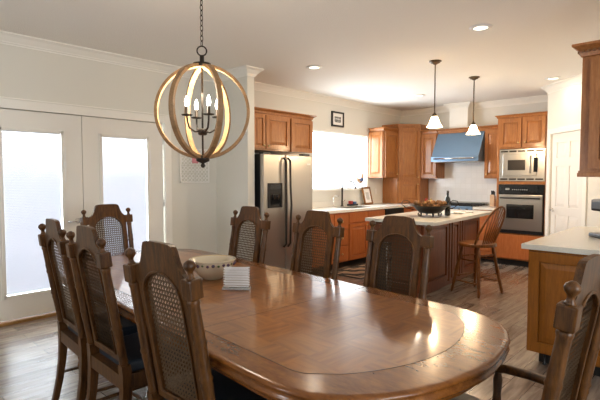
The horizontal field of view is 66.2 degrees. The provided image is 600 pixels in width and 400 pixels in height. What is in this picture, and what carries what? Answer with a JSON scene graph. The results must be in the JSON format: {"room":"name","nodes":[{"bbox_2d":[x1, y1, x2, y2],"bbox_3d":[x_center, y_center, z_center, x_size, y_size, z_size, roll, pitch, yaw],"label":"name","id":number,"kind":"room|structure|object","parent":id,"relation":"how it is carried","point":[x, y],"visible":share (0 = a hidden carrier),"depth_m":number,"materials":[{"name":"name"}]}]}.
{"room":"kitchen","nodes":[
{"label":"kitchen","id":0,"kind":"room"},
{"bbox_2d":[0,44,399,252],"bbox_3d":[-1.584,-0.246,5.706,0.140,2.745,10.740,3,4,43],"label":"wall","id":1,"kind":"structure","parent":0,"point":[25,73],"depth_m":5.67,"materials":[{"name":"white paint"}]},
{"bbox_2d":[0,108,82,321],"bbox_3d":[-2.618,0.141,4.537,0.103,2.014,0.940,3,4,43],"label":"door","id":2,"kind":"structure","parent":1,"relation":"in","point":[29,196],"depth_m":4.54,"materials":[{"name":"white paint"}]},
{"bbox_2d":[0,305,97,326],"bbox_3d":[-2.310,1.149,4.948,0.135,0.030,1.905,3,4,43],"label":"trim","id":3,"kind":"structure","parent":1,"relation":"attached to","point":[50,314],"depth_m":4.50,"materials":[{"name":"brown wood"}]},
{"bbox_2d":[0,96,172,243],"bbox_3d":[-2.275,0.089,4.864,0.030,2.155,2.105,3,4,43],"label":"trim","id":4,"kind":"structure","parent":1,"relation":"attached to","point":[5,102],"depth_m":5.08,"materials":[{"name":"white paint"}]},
{"bbox_2d":[81,116,163,254],"bbox_3d":[-1.967,0.107,5.227,0.103,2.014,0.945,3,4,43],"label":"door","id":5,"kind":"structure","parent":1,"relation":"in","point":[113,185],"depth_m":5.23,"materials":[{"name":"white paint"}]},
{"bbox_2d":[180,148,209,182],"bbox_3d":[-1.329,-0.435,5.828,0.014,0.430,0.430,3,4,43],"label":"wall plaque","id":6,"kind":"object","parent":1,"relation":"attached to","point":[193,160],"visible":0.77,"depth_m":5.80,"materials":[{"name":"white"}]},
{"bbox_2d":[254,107,316,153],"bbox_3d":[-0.388,-0.927,6.374,0.622,0.530,1.170,3,4,43],"label":"upper cabinet","id":7,"kind":"object","parent":1,"relation":"attached to","point":[275,131],"visible":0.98,"depth_m":6.14,"materials":[{"name":"brown wood"}]},
{"bbox_2d":[0,30,581,116],"bbox_3d":[0.127,-1.489,4.005,4.600,0.100,10.500,3,4,43],"label":"trim","id":8,"kind":"structure","parent":1,"relation":"attached to","point":[7,38],"depth_m":5.84,"materials":[{"name":"white paint"}]},
{"bbox_2d":[331,111,343,127],"bbox_3d":[0.648,-1.386,7.899,0.026,0.256,0.330,3,4,43],"label":"picture frame","id":9,"kind":"object","parent":1,"relation":"attached to","point":[337,118],"visible":1,"depth_m":7.89,"materials":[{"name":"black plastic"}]},
{"bbox_2d":[312,131,364,190],"bbox_3d":[0.703,-0.663,8.075,0.144,0.990,1.590,3,4,43],"label":"window","id":10,"kind":"structure","parent":1,"relation":"in","point":[349,136],"depth_m":8.35,"materials":[{"name":"white plastic"}]},
{"bbox_2d":[355,171,363,187],"bbox_3d":[1.095,-0.379,8.464,0.113,0.324,0.257,3,4,43],"label":"rooster figurine","id":11,"kind":"object","parent":10,"relation":"on","point":[360,180],"visible":0.99,"depth_m":8.44,"materials":[{"name":"white ceramic"}]},
{"bbox_2d":[368,127,399,177],"bbox_3d":[1.565,-0.875,8.634,0.372,0.920,0.520,3,4,43],"label":"upper cabinet","id":12,"kind":"object","parent":1,"relation":"attached to","point":[383,141],"visible":1,"depth_m":8.50,"materials":[{"name":"brown wood"}]},
{"bbox_2d":[216,76,254,260],"bbox_3d":[-0.838,-0.257,5.930,0.640,2.745,0.110,3,4,43],"label":"wall","id":13,"kind":"structure","parent":0,"point":[235,169],"depth_m":5.81,"materials":[{"name":"white paint"}]},
{"bbox_2d":[0,0,599,110],"bbox_3d":[1.217,-1.541,3.008,7.850,0.100,10.750,3,4,43],"label":"ceiling","id":14,"kind":"structure","parent":0,"point":[379,53],"depth_m":4.38,"materials":[{"name":"paint"}]},
{"bbox_2d":[154,0,249,167],"bbox_3d":[-0.610,-0.842,2.859,0.573,1.283,0.567,3,4,43],"label":"globe chandelier","id":15,"kind":"object","parent":14,"relation":"hanging from","point":[222,101],"visible":1,"depth_m":2.85,"materials":[{"name":"brown wood"}]},
{"bbox_2d":[306,65,321,68],"bbox_3d":[0.172,-1.607,5.580,0.196,0.014,0.196,3,4,43],"label":"recessed light","id":16,"kind":"object","parent":14,"relation":"in","point":[309,66],"visible":1,"depth_m":5.56,"materials":[{"name":"white plastic"}]},
{"bbox_2d":[426,60,441,127],"bbox_3d":[1.560,-1.223,5.321,0.184,0.757,0.184,3,4,43],"label":"pendant light","id":17,"kind":"object","parent":14,"relation":"hanging from","point":[434,122],"visible":1,"depth_m":5.30,"materials":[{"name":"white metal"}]},
{"bbox_2d":[467,76,479,134],"bbox_3d":[2.327,-1.264,6.163,0.184,0.757,0.184,3,4,43],"label":"pendant light","id":18,"kind":"object","parent":14,"relation":"hanging from","point":[473,130],"visible":1,"depth_m":6.14,"materials":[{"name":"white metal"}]},
{"bbox_2d":[469,23,492,30],"bbox_3d":[1.613,-1.537,4.107,0.196,0.014,0.196,3,4,43],"label":"recessed light","id":19,"kind":"object","parent":14,"relation":"in","point":[484,26],"visible":1,"depth_m":4.09,"materials":[{"name":"white plastic"}]},
{"bbox_2d":[545,76,560,79],"bbox_3d":[3.408,-1.637,6.198,0.196,0.014,0.196,3,4,43],"label":"recessed light","id":20,"kind":"object","parent":14,"relation":"in","point":[554,77],"visible":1,"depth_m":6.18,"materials":[{"name":"white plastic"}]},
{"bbox_2d":[0,261,599,399],"bbox_3d":[1.217,1.301,3.144,7.850,0.100,10.750,3,4,43],"label":"floor","id":21,"kind":"structure","parent":0,"point":[28,350],"depth_m":3.71,"materials":[{"name":"brown wood"}]},
{"bbox_2d":[38,218,137,399],"bbox_3d":[-1.246,0.682,2.866,0.568,1.162,0.494,-3,4,-43],"label":"dining chair","id":22,"kind":"object","parent":21,"relation":"on","point":[72,336],"visible":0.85,"depth_m":2.75,"materials":[{"name":"brown wood"}]},
{"bbox_2d":[68,313,137,339],"bbox_3d":[-1.191,0.788,2.921,0.419,0.054,0.478,-3,4,-43],"label":"cushion","id":23,"kind":"object","parent":22,"relation":"on","point":[128,328],"depth_m":2.80,"materials":[{"name":"black fabric"}]},
{"bbox_2d":[80,204,133,256],"bbox_3d":[-1.561,0.626,4.024,0.568,1.162,0.587,2,4,42],"label":"dining chair","id":24,"kind":"object","parent":21,"relation":"on","point":[101,211],"visible":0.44,"depth_m":4.18,"materials":[{"name":"brown wood"}]},
{"bbox_2d":[65,225,190,399],"bbox_3d":[-0.873,0.701,2.477,0.568,1.162,0.494,-3,4,-45],"label":"dining chair","id":25,"kind":"object","parent":21,"relation":"on","point":[119,360],"visible":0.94,"depth_m":2.33,"materials":[{"name":"brown wood"}]},
{"bbox_2d":[99,332,187,371],"bbox_3d":[-0.820,0.806,2.534,0.419,0.054,0.478,-3,4,-45],"label":"cushion","id":26,"kind":"object","parent":25,"relation":"on","point":[132,344],"depth_m":2.39,"materials":[{"name":"black fabric"}]},
{"bbox_2d":[123,240,267,399],"bbox_3d":[-0.351,0.727,1.921,0.494,1.162,0.568,2,4,42],"label":"dining chair","id":27,"kind":"object","parent":21,"relation":"on","point":[159,259],"visible":0.98,"depth_m":1.76,"materials":[{"name":"brown wood"}]},
{"bbox_2d":[163,369,267,399],"bbox_3d":[-0.301,0.833,1.981,0.478,0.054,0.419,3,4,42],"label":"cushion","id":28,"kind":"object","parent":27,"relation":"on","point":[225,388],"depth_m":1.95,"materials":[{"name":"black fabric"}]},
{"bbox_2d":[228,206,270,263],"bbox_3d":[-0.597,0.642,3.698,0.494,1.162,0.568,3,4,44],"label":"dining chair","id":29,"kind":"object","parent":21,"relation":"on","point":[248,214],"visible":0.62,"depth_m":3.82,"materials":[{"name":"brown wood"}]},
{"bbox_2d":[255,152,311,273],"bbox_3d":[-0.366,0.236,6.279,0.779,1.725,0.920,3,4,43],"label":"refrigerator","id":30,"kind":"object","parent":21,"relation":"on","point":[283,183],"visible":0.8,"depth_m":5.94,"materials":[{"name":"silver metal"}]},
{"bbox_2d":[58,249,509,399],"bbox_3d":[-0.477,0.888,2.776,1.246,0.760,3.272,-3,4,-43],"label":"dining table","id":31,"kind":"object","parent":21,"relation":"on","point":[293,335],"visible":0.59,"depth_m":1.86,"materials":[{"name":"brown wood"}]},
{"bbox_2d":[189,255,235,279],"bbox_3d":[-0.557,0.435,2.933,0.298,0.127,0.298,3,4,43],"label":"serving bowl","id":32,"kind":"object","parent":31,"relation":"on","point":[208,267],"visible":0.84,"depth_m":2.85,"materials":[{"name":"beige ceramic"}]},
{"bbox_2d":[222,267,250,289],"bbox_3d":[-0.364,0.447,2.642,0.161,0.131,0.053,0,3,3],"label":"napkin holder","id":33,"kind":"object","parent":31,"relation":"on","point":[228,285],"visible":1,"depth_m":2.63,"materials":[{"name":"white plastic"}]},
{"bbox_2d":[290,210,344,279],"bbox_3d":[-0.049,0.666,3.205,0.494,1.162,0.568,3,4,44],"label":"dining chair","id":34,"kind":"object","parent":21,"relation":"on","point":[320,219],"visible":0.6,"depth_m":3.33,"materials":[{"name":"brown wood"}]},
{"bbox_2d":[311,214,334,273],"bbox_3d":[0.101,0.633,6.924,0.682,0.870,0.560,3,4,43],"label":"base cabinet","id":35,"kind":"object","parent":21,"relation":"on","point":[331,215],"visible":0.2,"depth_m":6.72,"materials":[{"name":"orange wood"}]},
{"bbox_2d":[331,212,348,269],"bbox_3d":[0.415,0.617,7.260,0.678,0.870,0.360,3,4,43],"label":"base cabinet","id":36,"kind":"object","parent":21,"relation":"on","point":[344,248],"visible":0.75,"depth_m":7.10,"materials":[{"name":"orange wood"}]},
{"bbox_2d":[330,264,364,278],"bbox_3d":[1.204,1.051,7.169,0.620,0.010,1.700,3,4,43],"label":"kitchen rug","id":37,"kind":"object","parent":21,"relation":"on","point":[358,271],"visible":0.29,"depth_m":6.76,"materials":[{"name":"fabric"}]},
{"bbox_2d":[345,209,384,266],"bbox_3d":[0.889,0.593,7.760,0.682,0.870,1.020,3,4,43],"label":"base cabinet","id":38,"kind":"object","parent":21,"relation":"on","point":[358,227],"visible":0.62,"depth_m":7.37,"materials":[{"name":"orange wood"}]},
{"bbox_2d":[312,198,421,213],"bbox_3d":[1.203,0.082,7.869,0.965,0.139,3.485,3,4,43],"label":"countertop","id":39,"kind":"structure","parent":38,"relation":"on","point":[377,204],"depth_m":7.84,"materials":[{"name":"stone"}]},
{"bbox_2d":[341,180,355,205],"bbox_3d":[0.832,-0.120,7.946,0.272,0.455,0.077,0,3,-8],"label":"kitchen faucet","id":40,"kind":"object","parent":39,"relation":"on","point":[342,201],"visible":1,"depth_m":7.91,"materials":[{"name":"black metal"}]},
{"bbox_2d":[336,206,367,208],"bbox_3d":[0.909,0.221,7.750,0.378,0.195,0.698,3,4,43],"label":"sink","id":41,"kind":"object","parent":39,"relation":"in","point":[350,207],"visible":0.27,"depth_m":8.01,"materials":[{"name":"silver metal"}]},
{"bbox_2d":[347,201,357,205],"bbox_3d":[0.933,0.056,8.147,0.080,0.085,0.220,3,4,43],"label":"caddy","id":42,"kind":"object","parent":39,"relation":"on","point":[350,203],"visible":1,"depth_m":8.09,"materials":[{"name":"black plastic"}]},
{"bbox_2d":[361,187,372,204],"bbox_3d":[1.241,-0.079,8.482,0.098,0.324,0.260,3,4,43],"label":"framed print","id":43,"kind":"object","parent":39,"relation":"on","point":[366,191],"visible":1,"depth_m":8.47,"materials":[{"name":"brown wood"}]},
{"bbox_2d":[382,124,428,203],"bbox_3d":[2.054,-0.694,8.959,0.650,1.503,0.682,3,4,43],"label":"cabinet","id":44,"kind":"object","parent":39,"relation":"on","point":[409,185],"visible":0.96,"depth_m":8.73,"materials":[{"name":"brown wood"}]},
{"bbox_2d":[377,242,391,290],"bbox_3d":[0.987,0.817,5.501,0.200,0.640,0.115,2,4,39],"label":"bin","id":45,"kind":"object","parent":21,"relation":"on","point":[383,242],"visible":0.05,"depth_m":5.44,"materials":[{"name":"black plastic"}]},
{"bbox_2d":[384,207,403,214],"bbox_3d":[1.464,0.568,8.337,0.667,0.865,0.600,3,4,43],"label":"dishwasher","id":46,"kind":"object","parent":21,"relation":"on","point":[391,210],"visible":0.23,"depth_m":8.10,"materials":[{"name":"black plastic"}]},
{"bbox_2d":[363,215,433,299],"bbox_3d":[0.437,0.689,2.724,0.568,1.162,0.494,-3,4,-45],"label":"dining chair","id":47,"kind":"object","parent":21,"relation":"on","point":[404,227],"visible":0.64,"depth_m":2.85,"materials":[{"name":"brown wood"}]},
{"bbox_2d":[403,207,411,212],"bbox_3d":[1.760,0.549,8.683,0.682,0.870,0.300,3,4,43],"label":"base cabinet","id":48,"kind":"object","parent":21,"relation":"on","point":[405,209],"visible":0.16,"depth_m":8.44,"materials":[{"name":"orange wood"}]},
{"bbox_2d":[374,217,479,297],"bbox_3d":[1.780,0.667,6.251,0.650,0.868,2.051,2,4,39],"label":"kitchen island","id":49,"kind":"object","parent":21,"relation":"on","point":[444,254],"visible":0.48,"depth_m":5.84,"materials":[{"name":"brown wood"}]},
{"bbox_2d":[365,209,491,225],"bbox_3d":[1.830,0.211,6.215,0.945,0.040,2.230,2,4,39],"label":"island countertop","id":50,"kind":"structure","parent":49,"relation":"on","point":[425,219],"depth_m":5.82,"materials":[{"name":"beige stone"}]},
{"bbox_2d":[401,200,458,216],"bbox_3d":[1.645,0.102,5.826,0.537,0.208,0.510,3,4,43],"label":"bowl","id":51,"kind":"object","parent":50,"relation":"on","point":[427,210],"visible":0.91,"depth_m":5.71,"materials":[{"name":"black metal"}]},
{"bbox_2d":[444,191,450,215],"bbox_3d":[1.920,0.040,5.983,0.076,0.322,0.076,3,4,43],"label":"wine bottle","id":52,"kind":"object","parent":50,"relation":"on","point":[447,199],"visible":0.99,"depth_m":5.96,"materials":[{"name":"black glass"}]},
{"bbox_2d":[451,201,487,209],"bbox_3d":[2.812,0.521,8.268,0.830,0.965,0.728,3,4,43],"label":"range cooktop","id":53,"kind":"object","parent":21,"relation":"on","point":[463,205],"visible":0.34,"depth_m":8.01,"materials":[{"name":"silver metal"}]},
{"bbox_2d":[450,206,505,297],"bbox_3d":[2.192,0.596,5.560,0.458,1.080,0.546,-2,3,-31],"label":"bar stool","id":54,"kind":"object","parent":21,"relation":"on","point":[477,244],"visible":1,"depth_m":5.49,"materials":[{"name":"brown wood"}]},
{"bbox_2d":[479,210,495,262],"bbox_3d":[3.267,0.589,7.867,0.375,0.868,0.682,3,4,43],"label":"base cabinet","id":55,"kind":"object","parent":21,"relation":"on","point":[483,251],"visible":0.22,"depth_m":7.62,"materials":[{"name":"orange wood"}]},
{"bbox_2d":[473,205,495,209],"bbox_3d":[3.267,0.133,7.850,0.370,0.039,0.685,3,4,43],"label":"countertop","id":56,"kind":"structure","parent":55,"relation":"on","point":[488,207],"depth_m":7.63,"materials":[{"name":"stone"}]},
{"bbox_2d":[490,191,495,205],"bbox_3d":[3.347,-0.029,7.963,0.070,0.270,0.130,3,4,43],"label":"knife block","id":57,"kind":"object","parent":56,"relation":"on","point":[492,196],"visible":1,"depth_m":7.92,"materials":[{"name":"beige wood"}]},
{"bbox_2d":[495,111,547,266],"bbox_3d":[3.650,-0.154,7.436,0.775,2.395,0.732,3,4,43],"label":"tall cabinet","id":58,"kind":"object","parent":21,"relation":"on","point":[523,130],"visible":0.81,"depth_m":7.21,"materials":[{"name":"brown wood"}]},
{"bbox_2d":[498,184,544,235],"bbox_3d":[3.524,0.141,7.276,0.670,0.770,0.377,3,4,43],"label":"wall oven","id":59,"kind":"object","parent":58,"relation":"in","point":[523,204],"visible":0.97,"depth_m":7.15,"materials":[{"name":"silver metal"}]},
{"bbox_2d":[499,148,545,180],"bbox_3d":[3.529,-0.548,7.248,0.670,0.500,0.363,3,4,43],"label":"microwave","id":60,"kind":"object","parent":58,"relation":"in","point":[514,164],"visible":0.98,"depth_m":7.13,"materials":[{"name":"silver metal"}]},
{"bbox_2d":[450,254,599,399],"bbox_3d":[0.701,0.743,1.602,0.587,1.162,0.568,-3,4,-45],"label":"dining chair","id":61,"kind":"object","parent":21,"relation":"on","point":[584,290],"visible":0.98,"depth_m":1.43,"materials":[{"name":"brown wood"}]},
{"bbox_2d":[450,393,480,399],"bbox_3d":[0.649,0.848,1.660,0.478,0.054,0.419,-3,4,-45],"label":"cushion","id":62,"kind":"object","parent":61,"relation":"on","point":[464,396],"depth_m":1.89,"materials":[{"name":"black fabric"}]},
{"bbox_2d":[526,249,599,376],"bbox_3d":[2.508,0.784,3.811,0.680,0.868,1.644,3,4,43],"label":"base cabinet","id":63,"kind":"object","parent":21,"relation":"on","point":[548,271],"visible":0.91,"depth_m":3.36,"materials":[{"name":"brown wood"}]},
{"bbox_2d":[521,226,599,254],"bbox_3d":[2.508,0.327,3.816,0.735,0.039,1.695,3,4,43],"label":"countertop","id":64,"kind":"structure","parent":63,"relation":"on","point":[575,240],"depth_m":3.49,"materials":[{"name":"beige stone"}]},
{"bbox_2d":[589,199,599,237],"bbox_3d":[2.543,0.139,3.747,0.270,0.338,0.180,0,3,0],"label":"coffee maker","id":65,"kind":"object","parent":64,"relation":"on","point":[595,203],"visible":1,"depth_m":3.77,"materials":[{"name":"silver plastic"}]},
{"bbox_2d":[449,108,472,128],"bbox_3d":[2.946,-1.473,8.416,0.340,0.555,0.220,3,4,43],"label":"wall","id":66,"kind":"structure","parent":0,"point":[459,118],"depth_m":8.32,"materials":[{"name":"white paint"}]},
{"bbox_2d":[400,102,547,204],"bbox_3d":[3.812,-0.352,7.901,4.700,2.745,0.140,3,4,43],"label":"wall","id":67,"kind":"structure","parent":0,"point":[484,116],"depth_m":8.22,"materials":[{"name":"white paint"}]},
{"bbox_2d":[420,130,444,177],"bbox_3d":[2.513,-0.860,8.734,0.325,0.900,0.370,3,4,43],"label":"upper cabinet","id":68,"kind":"object","parent":67,"relation":"attached to","point":[429,169],"visible":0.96,"depth_m":8.63,"materials":[{"name":"brown wood"}]},
{"bbox_2d":[431,131,484,162],"bbox_3d":[2.870,-0.940,8.230,0.860,0.521,0.612,3,4,43],"label":"range hood","id":69,"kind":"object","parent":67,"relation":"attached to","point":[452,147],"visible":0.96,"depth_m":8.08,"materials":[{"name":"blue metal"}]},
{"bbox_2d":[437,126,484,133],"bbox_3d":[2.959,-1.250,8.310,0.876,0.080,0.348,3,4,43],"label":"valance","id":70,"kind":"object","parent":69,"relation":"on","point":[480,128],"visible":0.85,"depth_m":8.25,"materials":[{"name":"brown wood"}]},
{"bbox_2d":[429,162,496,203],"bbox_3d":[3.086,-0.372,8.480,1.530,0.870,0.012,3,4,43],"label":"backsplash","id":71,"kind":"structure","parent":67,"relation":"attached to","point":[464,181],"depth_m":8.52,"materials":[{"name":"tile"}]},
{"bbox_2d":[484,125,497,177],"bbox_3d":[3.390,-0.820,7.909,0.325,0.900,0.370,3,4,43],"label":"upper cabinet","id":72,"kind":"object","parent":67,"relation":"attached to","point":[491,131],"visible":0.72,"depth_m":7.83,"materials":[{"name":"brown wood"}]},
{"bbox_2d":[545,83,599,234],"bbox_3d":[3.819,-0.262,6.025,0.519,2.745,2.912,0,3,8],"label":"wall","id":73,"kind":"structure","parent":0,"point":[564,105],"depth_m":6.30,"materials":[{"name":"white paint"}]},
{"bbox_2d":[550,130,582,234],"bbox_3d":[3.709,0.072,6.414,0.103,2.028,0.755,0,3,-2],"label":"door","id":74,"kind":"structure","parent":73,"relation":"in","point":[566,187],"depth_m":6.43,"materials":[{"name":"white paint"}]},
{"bbox_2d":[545,124,587,235],"bbox_3d":[3.692,0.035,6.412,0.018,2.115,0.915,0,3,-2],"label":"trim","id":75,"kind":"structure","parent":73,"relation":"attached to","point":[576,126],"depth_m":6.74,"materials":[{"name":"white paint"}]},
{"bbox_3d":[3.044,-0.151,3.724,0.120,2.745,2.400,3,4,43],"label":"wall","id":76,"kind":"structure","parent":0,"visible":0},
{"bbox_2d":[572,40,599,176],"bbox_3d":[2.422,-0.621,3.452,0.415,0.895,1.255,3,4,43],"label":"upper cabinet","id":77,"kind":"object","parent":76,"relation":"attached to","point":[589,166],"visible":1,"depth_m":3.08,"materials":[{"name":"brown wood"}]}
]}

